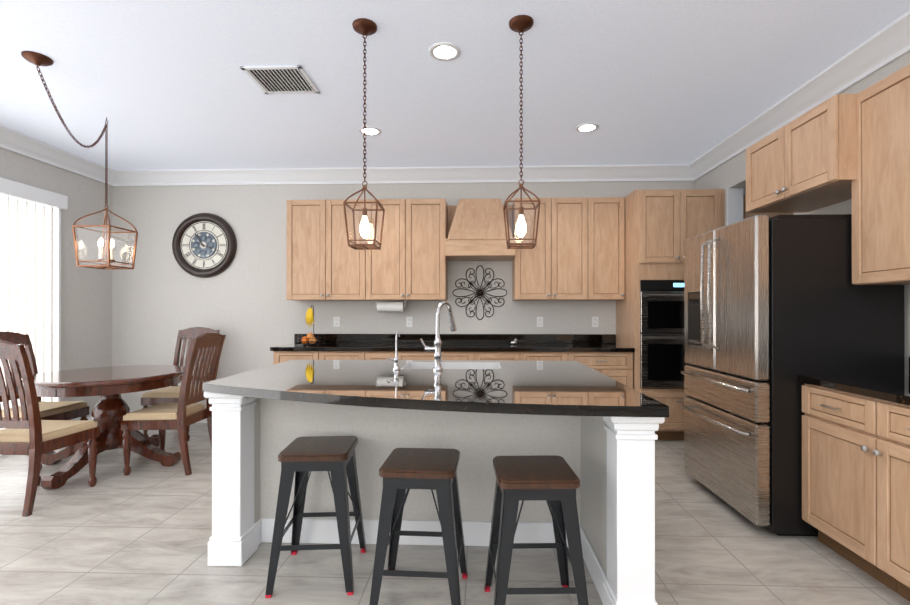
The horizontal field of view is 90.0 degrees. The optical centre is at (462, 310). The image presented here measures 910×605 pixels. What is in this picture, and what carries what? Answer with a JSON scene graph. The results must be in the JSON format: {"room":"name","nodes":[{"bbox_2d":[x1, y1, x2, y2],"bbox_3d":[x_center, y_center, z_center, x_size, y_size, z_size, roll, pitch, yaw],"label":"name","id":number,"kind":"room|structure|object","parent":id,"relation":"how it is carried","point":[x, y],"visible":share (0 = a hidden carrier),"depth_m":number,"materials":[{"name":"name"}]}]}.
{"room":"kitchen","nodes":[
{"label":"kitchen","id":0,"kind":"room"},
{"bbox_2d":[0,148,112,419],"bbox_3d":[-4.189,-0.161,1.355,0.150,2.840,7.680,0,0,2],"label":"wall","id":1,"kind":"structure","parent":0,"point":[86,317],"depth_m":4.69,"materials":[{"name":"paint"}]},
{"bbox_2d":[0,177,67,429],"bbox_3d":[-4.045,0.060,1.712,0.114,2.400,5.605,0,0,2],"label":"vertical blinds","id":2,"kind":"object","parent":1,"relation":"attached to","point":[14,192],"visible":0.71,"depth_m":4.19,"materials":[{"name":"white plastic"}]},
{"bbox_2d":[0,125,115,185],"bbox_3d":[-4.057,-1.506,1.353,0.115,0.150,7.680,0,0,2],"label":"crown molding","id":3,"kind":"structure","parent":1,"relation":"attached to","point":[10,140],"depth_m":4.39,"materials":[{"name":"white"}]},
{"bbox_2d":[112,181,694,410],"bbox_3d":[0.082,-0.153,5.132,8.540,2.840,0.150,0,0,2],"label":"wall","id":4,"kind":"structure","parent":0,"point":[161,297],"depth_m":5.13,"materials":[{"name":"paint"}]},
{"bbox_2d":[130,411,206,422],"bbox_3d":[-2.930,1.203,5.145,2.060,0.130,0.014,0,0,2],"label":"baseboard","id":5,"kind":"structure","parent":4,"relation":"attached to","point":[204,420],"depth_m":5.14,"materials":[{"name":"white wood"}]},
{"bbox_2d":[172,213,236,277],"bbox_3d":[-2.910,-0.743,5.125,0.736,0.736,0.060,0,0,2],"label":"wall clock","id":6,"kind":"object","parent":4,"relation":"attached to","point":[204,245],"visible":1,"depth_m":5.12,"materials":[{"name":"black"}]},
{"bbox_2d":[286,199,373,300],"bbox_3d":[-1.398,-0.644,4.940,0.901,1.056,0.327,0,0,2],"label":"upper cabinet","id":7,"kind":"object","parent":4,"relation":"attached to","point":[321,265],"depth_m":4.78,"materials":[{"name":"brown wood"}]},
{"bbox_2d":[333,317,339,326],"bbox_3d":[-1.407,0.120,5.101,0.072,0.115,0.007,0,0,2],"label":"electrical outlet plate","id":8,"kind":"object","parent":4,"relation":"attached to","point":[336,320],"depth_m":5.10,"materials":[{"name":"white plastic"}]},
{"bbox_2d":[116,164,687,185],"bbox_3d":[-0.722,-1.498,5.029,6.300,0.150,0.115,0,0,2],"label":"crown molding","id":9,"kind":"structure","parent":4,"relation":"attached to","point":[643,172],"depth_m":5.02,"materials":[{"name":"white"}]},
{"bbox_2d":[406,317,412,326],"bbox_3d":[-0.588,0.120,5.074,0.072,0.115,0.007,0,0,2],"label":"electrical outlet plate","id":10,"kind":"object","parent":4,"relation":"attached to","point":[409,321],"depth_m":5.07,"materials":[{"name":"white plastic"}]},
{"bbox_2d":[374,199,447,300],"bbox_3d":[-0.616,-0.645,4.914,0.901,1.056,0.327,0,0,2],"label":"upper cabinet","id":11,"kind":"object","parent":4,"relation":"attached to","point":[411,263],"depth_m":4.75,"materials":[{"name":"brown wood"}]},
{"bbox_2d":[376,300,405,311],"bbox_3d":[-0.771,-0.051,4.914,0.324,0.125,0.112,0,0,2],"label":"paper towel","id":12,"kind":"object","parent":11,"relation":"attached to","point":[390,306],"visible":1,"depth_m":4.87,"materials":[{"name":"white paper"}]},
{"bbox_2d":[445,199,514,260],"bbox_3d":[0.190,-0.866,4.816,0.708,0.615,0.472,0,0,2],"label":"range hood","id":13,"kind":"object","parent":4,"relation":"attached to","point":[476,229],"visible":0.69,"depth_m":4.64,"materials":[{"name":"brown wood"}]},
{"bbox_2d":[453,265,506,319],"bbox_3d":[0.197,-0.203,5.041,0.608,0.608,0.024,0,0,2],"label":"wall art","id":14,"kind":"object","parent":4,"relation":"attached to","point":[479,292],"visible":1,"depth_m":5.04,"materials":[{"name":"grey metal"}]},
{"bbox_2d":[537,317,542,326],"bbox_3d":[0.858,0.120,5.027,0.072,0.115,0.007,0,0,2],"label":"electrical outlet plate","id":15,"kind":"object","parent":4,"relation":"attached to","point":[539,319],"depth_m":5.02,"materials":[{"name":"white plastic"}]},
{"bbox_2d":[512,197,593,300],"bbox_3d":[0.956,-0.645,4.863,0.812,1.056,0.327,0,0,2],"label":"upper cabinet","id":16,"kind":"object","parent":4,"relation":"attached to","point":[576,252],"depth_m":4.70,"materials":[{"name":"brown wood"}]},
{"bbox_2d":[592,317,598,326],"bbox_3d":[1.465,0.120,5.007,0.072,0.115,0.007,0,0,2],"label":"electrical outlet plate","id":17,"kind":"object","parent":4,"relation":"attached to","point":[595,320],"depth_m":5.00,"materials":[{"name":"white plastic"}]},
{"bbox_2d":[594,197,624,300],"bbox_3d":[1.462,-0.645,4.846,0.436,1.056,0.327,0,0,2],"label":"upper cabinet","id":18,"kind":"object","parent":4,"relation":"attached to","point":[609,212],"depth_m":4.69,"materials":[{"name":"brown wood"}]},
{"bbox_2d":[0,423,909,604],"bbox_3d":[-0.047,1.299,1.216,8.540,0.080,8.080,0,0,2],"label":"floor","id":19,"kind":"structure","parent":0,"point":[140,533],"depth_m":2.31,"materials":[{"name":"tile"}]},
{"bbox_2d":[0,332,88,470],"bbox_3d":[-3.586,0.718,3.794,0.577,1.093,0.474,0,0,2],"label":"chair","id":20,"kind":"object","parent":19,"relation":"on","point":[64,410],"visible":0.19,"depth_m":3.85,"materials":[{"name":"brown wood"}]},
{"bbox_2d":[0,340,99,516],"bbox_3d":[-2.879,0.716,3.029,0.474,1.093,0.577,0,0,2],"label":"chair","id":21,"kind":"object","parent":19,"relation":"on","point":[33,435],"visible":1,"depth_m":2.85,"materials":[{"name":"brown wood"}]},
{"bbox_2d":[21,365,183,488],"bbox_3d":[-2.895,0.885,3.751,1.130,0.758,1.130,0,0,2],"label":"dining table","id":22,"kind":"object","parent":19,"relation":"on","point":[109,385],"visible":0.85,"depth_m":3.64,"materials":[{"name":"brown wood"}]},
{"bbox_2d":[121,332,225,475],"bbox_3d":[-2.324,0.718,3.715,0.577,1.093,0.474,0,0,0],"label":"chair","id":23,"kind":"object","parent":19,"relation":"on","point":[183,413],"visible":0.85,"depth_m":3.56,"materials":[{"name":"brown wood"}]},
{"bbox_2d":[141,327,219,440],"bbox_3d":[-2.874,0.720,4.693,0.474,1.093,0.577,0,0,2],"label":"chair","id":24,"kind":"object","parent":19,"relation":"on","point":[163,395],"visible":0.29,"depth_m":4.79,"materials":[{"name":"brown wood"}]},
{"bbox_2d":[265,436,365,597],"bbox_3d":[-0.685,0.953,2.198,0.380,0.616,0.380,0,0,-3],"label":"stool","id":25,"kind":"object","parent":19,"relation":"on","point":[301,457],"visible":1,"depth_m":2.06,"materials":[{"name":"grey metal"}]},
{"bbox_2d":[369,448,467,604],"bbox_3d":[-0.176,0.953,1.991,0.380,0.616,0.380,0,0,4],"label":"stool","id":26,"kind":"object","parent":19,"relation":"on","point":[401,470],"visible":1,"depth_m":1.85,"materials":[{"name":"grey metal"}]},
{"bbox_2d":[208,407,664,604],"bbox_3d":[-0.235,0.828,2.485,2.060,0.868,1.458,0,0,2],"label":"kitchen island","id":27,"kind":"object","parent":19,"relation":"on","point":[595,429],"depth_m":2.44,"materials":[{"name":"paint"}]},
{"bbox_2d":[203,360,454,407],"bbox_3d":[-0.664,0.372,2.539,1.180,0.040,1.479,0,0,2],"label":"island countertop","id":28,"kind":"structure","parent":27,"relation":"on","point":[292,383],"depth_m":2.25,"materials":[{"name":"black stone"}]},
{"bbox_2d":[386,331,399,369],"bbox_3d":[-0.411,0.236,2.754,0.083,0.230,0.110,0,0,2],"label":"filter faucet","id":29,"kind":"object","parent":28,"relation":"on","point":[396,362],"visible":1,"depth_m":2.71,"materials":[{"name":"silver metal"}]},
{"bbox_2d":[420,301,456,370],"bbox_3d":[-0.142,0.145,2.787,0.211,0.411,0.239,0,0,2],"label":"faucet","id":30,"kind":"object","parent":28,"relation":"on","point":[436,349],"visible":1,"depth_m":2.69,"materials":[{"name":"silver metal"}]},
{"bbox_2d":[435,360,668,419],"bbox_3d":[0.354,0.372,2.463,0.860,0.040,1.564,0,0,2],"label":"island countertop","id":31,"kind":"structure","parent":27,"relation":"on","point":[472,387],"depth_m":1.98,"materials":[{"name":"black stone"}]},
{"bbox_2d":[270,334,634,388],"bbox_3d":[-0.108,0.760,4.743,3.567,1.010,0.630,0,0,2],"label":"base cabinet","id":32,"kind":"object","parent":19,"relation":"on","point":[606,355],"depth_m":4.49,"materials":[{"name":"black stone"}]},
{"bbox_2d":[299,305,321,344],"bbox_3d":[-1.591,0.146,4.771,0.235,0.418,0.235,0,0,2],"label":"fruit stand","id":33,"kind":"object","parent":32,"relation":"on","point":[310,338],"visible":1,"depth_m":4.73,"materials":[{"name":"yellow food"}]},
{"bbox_2d":[441,343,519,346],"bbox_3d":[0.189,0.353,4.737,0.780,0.005,0.490,0,0,2],"label":"cooktop","id":34,"kind":"object","parent":32,"relation":"in","point":[477,345],"visible":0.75,"depth_m":4.62,"materials":[{"name":"black glass"}]},
{"bbox_2d":[484,455,588,604],"bbox_3d":[0.295,0.953,1.881,0.380,0.616,0.380,0,0,-1],"label":"stool","id":35,"kind":"object","parent":19,"relation":"on","point":[554,480],"visible":0.98,"depth_m":1.74,"materials":[{"name":"grey metal"}]},
{"bbox_2d":[616,189,724,439],"bbox_3d":[2.106,0.045,4.647,0.855,2.438,0.680,0,0,2],"label":"tall cabinet","id":36,"kind":"object","parent":19,"relation":"on","point":[661,226],"visible":0.46,"depth_m":4.38,"materials":[{"name":"brown wood"}]},
{"bbox_2d":[681,214,904,535],"bbox_3d":[2.015,0.362,2.961,0.872,1.798,0.890,0,0,2],"label":"fridge","id":37,"kind":"object","parent":19,"relation":"on","point":[775,306],"visible":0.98,"depth_m":2.53,"materials":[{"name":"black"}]},
{"bbox_2d":[798,357,909,600],"bbox_3d":[2.105,0.752,1.155,0.630,1.010,2.692,0,0,2],"label":"base cabinet","id":38,"kind":"object","parent":19,"relation":"on","point":[856,470],"depth_m":2.14,"materials":[{"name":"brown wood"}]},
{"bbox_2d":[0,0,909,169],"bbox_3d":[-0.047,-1.621,1.222,8.540,0.080,8.080,0,0,2],"label":"ceiling","id":39,"kind":"structure","parent":0,"point":[163,84],"depth_m":3.06,"materials":[{"name":"paint"}]},
{"bbox_2d":[21,51,137,269],"bbox_3d":[-2.806,-0.964,3.306,0.510,1.225,1.093,0,0,2],"label":"lantern chandelier","id":40,"kind":"object","parent":39,"relation":"hanging from","point":[37,59],"visible":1,"depth_m":3.62,"materials":[{"name":"brown metal"}]},
{"bbox_2d":[240,65,319,93],"bbox_3d":[-1.226,-1.569,3.102,0.400,0.015,0.360,0,0,2],"label":"ceiling vent","id":41,"kind":"object","parent":39,"relation":"in","point":[289,79],"visible":0.98,"depth_m":3.08,"materials":[{"name":"white metal"}]},
{"bbox_2d":[343,18,384,249],"bbox_3d":[-0.538,-0.963,2.517,0.186,1.229,0.187,0,0,2],"label":"pendant lantern","id":42,"kind":"object","parent":39,"relation":"hanging from","point":[364,27],"visible":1,"depth_m":2.51,"materials":[{"name":"brown metal"}]},
{"bbox_2d":[358,126,380,135],"bbox_3d":[-0.807,-1.571,3.978,0.195,0.008,0.195,0,0,-4],"label":"recessed light","id":43,"kind":"object","parent":39,"relation":"in","point":[370,131],"depth_m":3.97,"materials":[{"name":"white"}]},
{"bbox_2d":[429,42,460,60],"bbox_3d":[-0.106,-1.573,2.765,0.195,0.008,0.195,0,0,-37],"label":"recessed light","id":44,"kind":"object","parent":39,"relation":"in","point":[444,51],"depth_m":2.76,"materials":[{"name":"white"}]},
{"bbox_2d":[503,15,540,248],"bbox_3d":[0.323,-0.964,2.489,0.186,1.229,0.187,0,0,2],"label":"pendant lantern","id":45,"kind":"object","parent":39,"relation":"hanging from","point":[519,24],"visible":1,"depth_m":2.48,"materials":[{"name":"brown metal"}]},
{"bbox_2d":[575,123,598,131],"bbox_3d":[1.072,-1.571,3.902,0.195,0.008,0.195,0,0,-37],"label":"recessed light","id":46,"kind":"object","parent":39,"relation":"in","point":[585,127],"depth_m":3.89,"materials":[{"name":"white"}]},
{"bbox_2d":[695,52,909,374],"bbox_3d":[2.482,-0.161,1.136,0.120,2.840,7.680,0,0,2],"label":"wall","id":47,"kind":"structure","parent":0,"point":[731,173],"depth_m":3.05,"materials":[{"name":"paint"}]},
{"bbox_2d":[688,10,909,180],"bbox_3d":[2.365,-1.506,1.143,0.115,0.150,7.680,0,0,2],"label":"crown molding","id":48,"kind":"structure","parent":47,"relation":"attached to","point":[884,47],"depth_m":3.09,"materials":[{"name":"white"}]},
{"bbox_2d":[746,94,853,212],"bbox_3d":[2.258,-0.946,2.876,0.437,0.465,0.829,0,0,2],"label":"upper cabinet","id":49,"kind":"object","parent":47,"relation":"attached to","point":[838,148],"depth_m":2.75,"materials":[{"name":"brown wood"}]},
{"bbox_2d":[846,64,909,284],"bbox_3d":[2.284,-0.662,2.007,0.327,1.035,0.979,0,0,2],"label":"upper cabinet","id":50,"kind":"object","parent":47,"relation":"attached to","point":[879,193],"depth_m":2.31,"materials":[{"name":"brown wood"}]},
{"bbox_3d":[3.350,-0.153,4.712,1.380,2.840,0.115,0,0,2],"label":"wall","id":51,"kind":"structure","parent":0,"visible":0},
{"bbox_2d":[743,195,793,218],"bbox_3d":[3.010,-0.699,4.492,0.635,0.830,0.340,0,0,2],"label":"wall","id":52,"kind":"structure","parent":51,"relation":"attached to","point":[748,215],"depth_m":4.31,"materials":[{"name":"grey paint"}]}
]}

